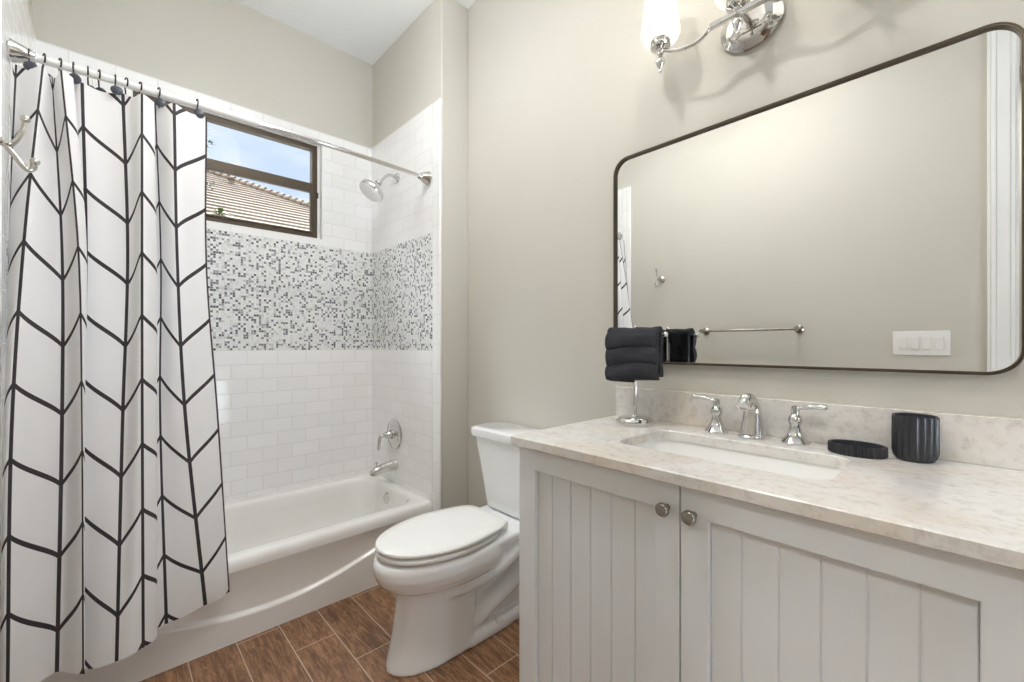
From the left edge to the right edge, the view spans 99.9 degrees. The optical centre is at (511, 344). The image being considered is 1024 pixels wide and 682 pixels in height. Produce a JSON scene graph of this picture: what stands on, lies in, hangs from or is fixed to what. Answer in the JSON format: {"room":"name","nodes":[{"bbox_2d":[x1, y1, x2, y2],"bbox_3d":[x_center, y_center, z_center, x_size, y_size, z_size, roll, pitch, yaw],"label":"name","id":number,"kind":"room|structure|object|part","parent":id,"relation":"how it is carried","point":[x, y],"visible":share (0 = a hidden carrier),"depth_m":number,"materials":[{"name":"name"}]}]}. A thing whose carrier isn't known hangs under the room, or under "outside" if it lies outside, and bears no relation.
{"room":"bathroom","nodes":[
{"label":"bathroom","id":0,"kind":"room"},
{"bbox_2d":[0,0,35,620],"bbox_3d":[-0.597,-0.355,0.208,0.125,3.090,4.620,0,0,-43],"label":"wall","id":1,"kind":"structure","parent":0,"point":[16,24],"depth_m":1.30,"materials":[{"name":"beige paint"}]},
{"bbox_2d":[0,115,40,172],"bbox_3d":[-1.282,-0.521,1.093,0.114,0.146,0.056,0,0,-43],"label":"robe hook","id":2,"kind":"object","parent":1,"relation":"attached to","point":[7,144],"visible":1,"depth_m":1.11,"materials":[{"name":"silver metal"}]},
{"bbox_3d":[-1.260,-0.584,1.114,0.020,0.020,0.020,0,0,-43],"label":"knob","id":3,"kind":"part","parent":2,"relation":"part of","materials":[{"name":"silver metal"}]},
{"bbox_3d":[-1.247,-0.479,1.126,0.020,0.020,0.020,0,0,-43],"label":"knob","id":4,"kind":"part","parent":2,"relation":"part of","materials":[{"name":"silver metal"}]},
{"bbox_3d":[-1.812,-0.217,1.587,0.014,2.215,0.747,0,0,-43],"label":"tile panel","id":5,"kind":"part","parent":1,"relation":"part of","materials":[{"name":"white tile"}]},
{"bbox_2d":[6,37,431,184],"bbox_3d":[-1.018,-0.923,1.865,1.524,0.074,0.079,0,0,-43],"label":"shower curtain rod","id":6,"kind":"object","parent":1,"relation":"attached to","point":[18,53],"visible":0.98,"depth_m":1.60,"materials":[{"name":"silver metal"}]},
{"bbox_2d":[23,48,37,69],"bbox_3d":[-1.532,-0.904,1.372,0.033,0.083,0.055,0,0,-43],"label":"curtain hook","id":7,"kind":"object","parent":6,"relation":"hanging from","point":[27,65],"visible":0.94,"depth_m":1.35,"materials":[{"name":"metal"}]},
{"bbox_2d":[42,53,50,75],"bbox_3d":[-1.520,-0.904,1.403,0.033,0.083,0.053,0,0,-43],"label":"curtain hook","id":8,"kind":"object","parent":6,"relation":"hanging from","point":[43,54],"visible":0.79,"depth_m":1.39,"materials":[{"name":"metal"}]},
{"bbox_2d":[69,61,81,83],"bbox_3d":[-1.452,-0.904,1.438,0.033,0.083,0.050,0,0,-28],"label":"curtain hook","id":9,"kind":"object","parent":6,"relation":"hanging from","point":[77,79],"visible":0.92,"depth_m":1.42,"materials":[{"name":"metal"}]},
{"bbox_2d":[87,66,94,88],"bbox_3d":[-1.441,-0.904,1.469,0.033,0.083,0.053,0,0,-43],"label":"curtain hook","id":10,"kind":"object","parent":6,"relation":"hanging from","point":[87,66],"visible":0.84,"depth_m":1.47,"materials":[{"name":"metal"}]},
{"bbox_2d":[95,69,106,92],"bbox_3d":[-1.421,-0.904,1.487,0.033,0.083,0.054,0,0,-43],"label":"curtain hook","id":11,"kind":"object","parent":6,"relation":"hanging from","point":[99,70],"visible":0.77,"depth_m":1.49,"materials":[{"name":"metal"}]},
{"bbox_2d":[110,74,122,95],"bbox_3d":[-1.377,-0.904,1.500,0.033,0.083,0.055,0,0,-43],"label":"curtain hook","id":12,"kind":"object","parent":6,"relation":"hanging from","point":[116,90],"visible":0.98,"depth_m":1.48,"materials":[{"name":"metal"}]},
{"bbox_2d":[124,77,128,94],"bbox_3d":[-1.367,-0.904,1.531,0.033,0.083,0.053,0,0,-43],"label":"curtain hook","id":13,"kind":"object","parent":6,"relation":"hanging from","point":[125,77],"visible":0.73,"depth_m":1.52,"materials":[{"name":"metal"}]},
{"bbox_2d":[155,87,165,107],"bbox_3d":[-1.291,-0.904,1.568,0.057,0.083,0.029,0,0,22],"label":"curtain hook","id":14,"kind":"object","parent":6,"relation":"hanging from","point":[159,102],"visible":0.91,"depth_m":1.56,"materials":[{"name":"metal"}]},
{"bbox_2d":[194,99,204,117],"bbox_3d":[-1.202,-0.904,1.651,0.033,0.083,0.053,0,0,-43],"label":"curtain hook","id":15,"kind":"object","parent":6,"relation":"hanging from","point":[199,113],"visible":0.92,"depth_m":1.63,"materials":[{"name":"metal"}]},
{"bbox_2d":[0,56,229,681],"bbox_3d":[-1.267,0.053,1.444,0.562,1.866,0.281,0,0,-43],"label":"shower curtain","id":16,"kind":"object","parent":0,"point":[114,525],"visible":0.99,"depth_m":1.39,"materials":[{"name":"white fabric"}]},
{"bbox_2d":[32,0,371,502],"bbox_3d":[-1.543,-0.355,2.425,1.550,3.090,0.110,0,0,-43],"label":"wall","id":17,"kind":"structure","parent":0,"point":[291,315],"depth_m":2.50,"materials":[{"name":"white tile"}]},
{"bbox_2d":[133,90,316,145],"bbox_3d":[-1.551,-1.250,2.417,0.870,0.008,0.040,0,0,-43],"label":"trim","id":18,"kind":"structure","parent":17,"relation":"attached to","point":[133,90],"depth_m":2.40,"materials":[{"name":"white paint"}]},
{"bbox_2d":[133,91,317,237],"bbox_3d":[-1.550,-0.953,2.419,0.874,0.586,0.059,0,0,-43],"label":"window","id":19,"kind":"structure","parent":17,"relation":"in","point":[212,165],"depth_m":2.51,"materials":[{"name":"brown metal"}]},
{"bbox_3d":[-1.531,-0.849,2.420,0.844,0.310,0.034,0,0,-43],"label":"sash","id":20,"kind":"part","parent":19,"relation":"part of","materials":[{"name":"brown metal"}]},
{"bbox_2d":[317,145,319,238],"bbox_3d":[-1.229,-0.957,2.719,0.014,0.594,0.040,0,0,-43],"label":"trim","id":21,"kind":"structure","parent":17,"relation":"attached to","point":[318,146],"depth_m":2.70,"materials":[{"name":"white paint"}]},
{"bbox_2d":[139,585,518,681],"bbox_3d":[-0.395,1.215,0.349,3.300,0.050,4.750,0,0,-43],"label":"floor","id":22,"kind":"structure","parent":0,"point":[347,639],"depth_m":1.64,"materials":[{"name":"brown wood"}]},
{"bbox_2d":[40,472,431,681],"bbox_3d":[-1.244,1.022,2.106,1.522,0.336,0.761,0,0,-43],"label":"bathtub","id":23,"kind":"object","parent":22,"relation":"on","point":[293,553],"visible":0.53,"depth_m":1.95,"materials":[{"name":"white ceramic"}]},
{"bbox_3d":[-0.764,0.928,2.613,0.016,0.068,0.068,0,0,-43],"label":"overflow plate","id":24,"kind":"part","parent":23,"relation":"part of","materials":[{"name":"silver metal"}]},
{"bbox_2d":[373,422,540,676],"bbox_3d":[-0.201,0.791,1.798,0.773,0.798,0.452,0,0,-43],"label":"toilet","id":25,"kind":"object","parent":22,"relation":"on","point":[452,573],"visible":0.88,"depth_m":1.65,"materials":[{"name":"white ceramic"}]},
{"bbox_3d":[-0.292,0.764,1.712,0.502,0.020,0.358,0,0,-43],"label":"seat","id":26,"kind":"part","parent":25,"relation":"part of","materials":[{"name":"white plastic"}]},
{"bbox_3d":[-0.286,0.737,1.718,0.518,0.023,0.362,0,0,-43],"label":"lid","id":27,"kind":"part","parent":25,"relation":"part of","materials":[{"name":"white plastic"}]},
{"bbox_3d":[-0.204,0.983,1.795,0.765,0.415,0.362,0,0,-43],"label":"bowl","id":28,"kind":"part","parent":25,"relation":"part of","materials":[{"name":"white ceramic"}]},
{"bbox_3d":[0.012,0.604,1.997,0.178,0.333,0.400,0,0,-43],"label":"tank","id":29,"kind":"part","parent":25,"relation":"part of","materials":[{"name":"white ceramic"}]},
{"bbox_3d":[0.009,0.415,1.994,0.199,0.046,0.452,0,0,-43],"label":"tank lid","id":30,"kind":"part","parent":25,"relation":"part of","materials":[{"name":"white ceramic"}]},
{"bbox_2d":[519,447,1023,681],"bbox_3d":[0.564,0.747,1.126,0.596,0.886,1.019,0,0,-43],"label":"vanity cabinet","id":31,"kind":"object","parent":22,"relation":"on","point":[624,577],"visible":0.85,"depth_m":0.89,"materials":[{"name":"grey paint"}]},
{"bbox_3d":[0.210,0.697,1.139,0.006,0.658,0.385,0,0,-43],"label":"beadboard panel","id":32,"kind":"part","parent":31,"relation":"part of","materials":[{"name":"grey paint"}]},
{"bbox_3d":[0.202,0.697,1.138,0.020,0.776,0.506,0,0,-43],"label":"door","id":33,"kind":"part","parent":31,"relation":"part of","materials":[{"name":"grey paint"}]},
{"bbox_3d":[0.337,0.364,0.956,0.032,0.031,0.031,0,0,-43],"label":"knob","id":34,"kind":"part","parent":31,"relation":"part of","materials":[{"name":"silver metal"}]},
{"bbox_3d":[0.378,0.364,0.912,0.032,0.031,0.031,0,0,-43],"label":"knob","id":35,"kind":"part","parent":31,"relation":"part of","materials":[{"name":"silver metal"}]},
{"bbox_2d":[511,415,1023,570],"bbox_3d":[0.572,0.290,1.127,0.585,0.028,1.059,0,0,-43],"label":"countertop","id":36,"kind":"structure","parent":31,"relation":"on","point":[973,511],"depth_m":0.87,"materials":[{"name":"beige stone"}]},
{"bbox_2d":[606,325,667,426],"bbox_3d":[0.432,0.103,1.511,0.132,0.346,0.212,0,0,-13],"label":"towel stand","id":37,"kind":"object","parent":36,"relation":"on","point":[631,420],"visible":0.7,"depth_m":1.48,"materials":[{"name":"silver metal"}]},
{"bbox_2d":[605,326,663,381],"bbox_3d":[0.427,0.033,1.511,0.072,0.194,0.201,0,0,-43],"label":"hand towel","id":38,"kind":"object","parent":37,"relation":"hanging from","point":[631,354],"visible":1,"depth_m":1.48,"materials":[{"name":"black fabric"}]},
{"bbox_2d":[691,394,728,433],"bbox_3d":[0.636,0.218,1.383,0.069,0.115,0.111,0,0,-43],"label":"tap","id":39,"kind":"object","parent":36,"relation":"on","point":[716,426],"visible":1,"depth_m":1.36,"materials":[{"name":"silver metal"}]},
{"bbox_3d":[0.622,0.172,1.393,0.077,0.023,0.023,0,0,43],"label":"lever","id":40,"kind":"part","parent":39,"relation":"part of","materials":[{"name":"silver metal"}]},
{"bbox_2d":[635,439,842,479],"bbox_3d":[0.560,0.376,1.137,0.332,0.143,0.560,0,0,-43],"label":"sink basin","id":41,"kind":"object","parent":36,"relation":"in","point":[794,468],"visible":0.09,"depth_m":1.22,"materials":[{"name":"ceramic"}]},
{"bbox_2d":[737,393,765,439],"bbox_3d":[0.701,0.208,1.271,0.125,0.136,0.072,0,0,-43],"label":"faucet spout","id":42,"kind":"object","parent":36,"relation":"on","point":[752,427],"visible":1,"depth_m":1.26,"materials":[{"name":"silver metal"}]},
{"bbox_2d":[781,404,828,445],"bbox_3d":[0.811,0.218,1.196,0.069,0.115,0.111,0,0,-43],"label":"tap","id":43,"kind":"object","parent":36,"relation":"on","point":[795,436],"visible":1,"depth_m":1.20,"materials":[{"name":"silver metal"}]},
{"bbox_3d":[0.820,0.172,1.181,0.023,0.023,0.077,0,0,-39],"label":"lever","id":44,"kind":"part","parent":43,"relation":"part of","materials":[{"name":"silver metal"}]},
{"bbox_2d":[828,439,887,458],"bbox_3d":[0.871,0.262,1.087,0.086,0.028,0.120,0,0,-43],"label":"soap dish","id":45,"kind":"object","parent":36,"relation":"on","point":[852,448],"visible":1,"depth_m":1.07,"materials":[{"name":"black ceramic"}]},
{"bbox_2d":[891,412,939,463],"bbox_3d":[0.967,0.222,1.033,0.084,0.108,0.085,0,0,-43],"label":"tumbler","id":46,"kind":"object","parent":36,"relation":"on","point":[915,437],"visible":1,"depth_m":1.00,"materials":[{"name":"black ceramic"}]},
{"bbox_3d":[0.554,0.697,0.772,0.006,0.658,0.390,0,0,-43],"label":"beadboard panel","id":47,"kind":"part","parent":31,"relation":"part of","materials":[{"name":"grey paint"}]},
{"bbox_3d":[0.550,0.697,0.766,0.020,0.776,0.506,0,0,-43],"label":"door","id":48,"kind":"part","parent":31,"relation":"part of","materials":[{"name":"grey paint"}]},
{"bbox_2d":[234,0,476,65],"bbox_3d":[-0.395,-1.925,0.349,3.300,0.050,4.750,0,0,-43],"label":"ceiling","id":49,"kind":"structure","parent":0,"point":[365,30],"depth_m":2.50,"materials":[{"name":"white paint"}]},
{"bbox_2d":[371,0,467,510],"bbox_3d":[-0.632,-0.355,2.705,0.190,3.090,0.925,0,0,-43],"label":"wall","id":50,"kind":"structure","parent":0,"point":[419,231],"depth_m":2.43,"materials":[{"name":"white tile"}]},
{"bbox_2d":[359,173,399,202],"bbox_3d":[-0.792,-0.954,2.571,0.232,0.203,0.152,0,0,-43],"label":"shower","id":51,"kind":"object","parent":50,"relation":"attached to","point":[371,190],"visible":1,"depth_m":2.54,"materials":[{"name":"silver metal"}]},
{"bbox_3d":[-0.751,-1.002,2.604,0.127,0.078,0.019,0,0,-43],"label":"shower arm","id":52,"kind":"part","parent":51,"relation":"part of","materials":[{"name":"silver metal"}]},
{"bbox_2d":[369,459,397,476],"bbox_3d":[-0.781,0.741,2.604,0.167,0.084,0.068,0,0,-43],"label":"tub spout","id":53,"kind":"object","parent":50,"relation":"attached to","point":[391,465],"visible":1,"depth_m":2.59,"materials":[{"name":"silver metal"}]},
{"bbox_2d":[377,419,401,449],"bbox_3d":[-0.766,0.550,2.628,0.113,0.184,0.184,0,0,-43],"label":"shower valve","id":54,"kind":"object","parent":50,"relation":"attached to","point":[394,432],"visible":1,"depth_m":2.62,"materials":[{"name":"silver metal"}]},
{"bbox_3d":[-0.789,0.587,2.610,0.056,0.096,0.023,0,0,-37],"label":"lever","id":55,"kind":"part","parent":54,"relation":"part of","materials":[{"name":"silver metal"}]},
{"bbox_3d":[-0.689,-0.217,2.637,0.012,2.215,0.747,0,0,-43],"label":"tile panel","id":56,"kind":"part","parent":50,"relation":"part of","materials":[{"name":"white tile"}]},
{"bbox_2d":[468,0,1023,506],"bbox_3d":[1.069,-0.355,1.099,0.100,3.090,3.845,0,0,-43],"label":"wall","id":57,"kind":"structure","parent":0,"point":[560,92],"depth_m":1.82,"materials":[{"name":"beige paint"}]},
{"bbox_2d":[641,0,784,72],"bbox_3d":[0.690,-1.065,1.296,0.184,0.291,0.615,0,0,-43],"label":"vanity light","id":58,"kind":"object","parent":57,"relation":"attached to","point":[748,24],"visible":1,"depth_m":1.36,"materials":[{"name":"silver metal"}]},
{"bbox_3d":[0.501,-1.119,1.455,0.125,0.185,0.125,0,0,-43],"label":"lamp shade","id":59,"kind":"part","parent":58,"relation":"part of","materials":[{"name":"white glass"}]},
{"bbox_3d":[0.560,-0.979,1.393,0.013,0.052,0.178,0,0,-43],"label":"curved arm","id":60,"kind":"part","parent":58,"relation":"part of","materials":[{"name":"silver metal"}]},
{"bbox_3d":[0.669,-1.119,1.276,0.125,0.185,0.125,0,0,-43],"label":"lamp shade","id":61,"kind":"part","parent":58,"relation":"part of","materials":[{"name":"white glass"}]},
{"bbox_3d":[0.701,-0.998,1.306,0.096,0.043,0.020,0,0,-43],"label":"stem","id":62,"kind":"part","parent":58,"relation":"part of","materials":[{"name":"silver metal"}]},
{"bbox_2d":[613,22,1023,374],"bbox_3d":[0.769,-0.330,1.329,0.022,0.798,1.054,0,0,-43],"label":"wall mirror","id":63,"kind":"object","parent":57,"relation":"attached to","point":[872,218],"visible":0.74,"depth_m":1.17,"materials":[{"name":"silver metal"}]},
{"bbox_2d":[616,386,1023,470],"bbox_3d":[0.778,0.220,1.320,0.020,0.112,1.059,0,0,-43],"label":"backsplash","id":64,"kind":"structure","parent":57,"relation":"attached to","point":[992,441],"depth_m":1.17,"materials":[{"name":"beige stone"}]},
{"label":"outside","id":65,"kind":"structure","parent":0,"visible":0},
{"bbox_3d":[-14.652,1.415,15.666,60.000,0.150,37.100,0,0,-43],"label":"lawn","id":66,"kind":"structure","parent":65,"visible":0},
{"bbox_2d":[207,140,216,190],"bbox_3d":[-3.620,-0.554,4.796,0.649,3.491,0.566,0,0,1],"label":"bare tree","id":67,"kind":"object","parent":66,"relation":"on","point":[209,141],"visible":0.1,"depth_m":4.96,"materials":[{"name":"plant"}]},
{"bbox_2d":[211,207,235,217],"bbox_3d":[-3.581,-0.240,5.281,0.316,2.864,0.285,0,0,-43],"label":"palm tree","id":68,"kind":"object","parent":66,"relation":"on","point":[220,211],"visible":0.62,"depth_m":5.26,"materials":[{"name":"green plant"}]},
{"bbox_2d":[206,170,308,230],"bbox_3d":[-9.752,-1.680,8.637,16.364,5.741,12.060,0,0,-43],"label":"neighbor house","id":69,"kind":"structure","parent":66,"relation":"on","point":[241,198],"depth_m":8.63,"materials":[{"name":"concrete"}]}
]}

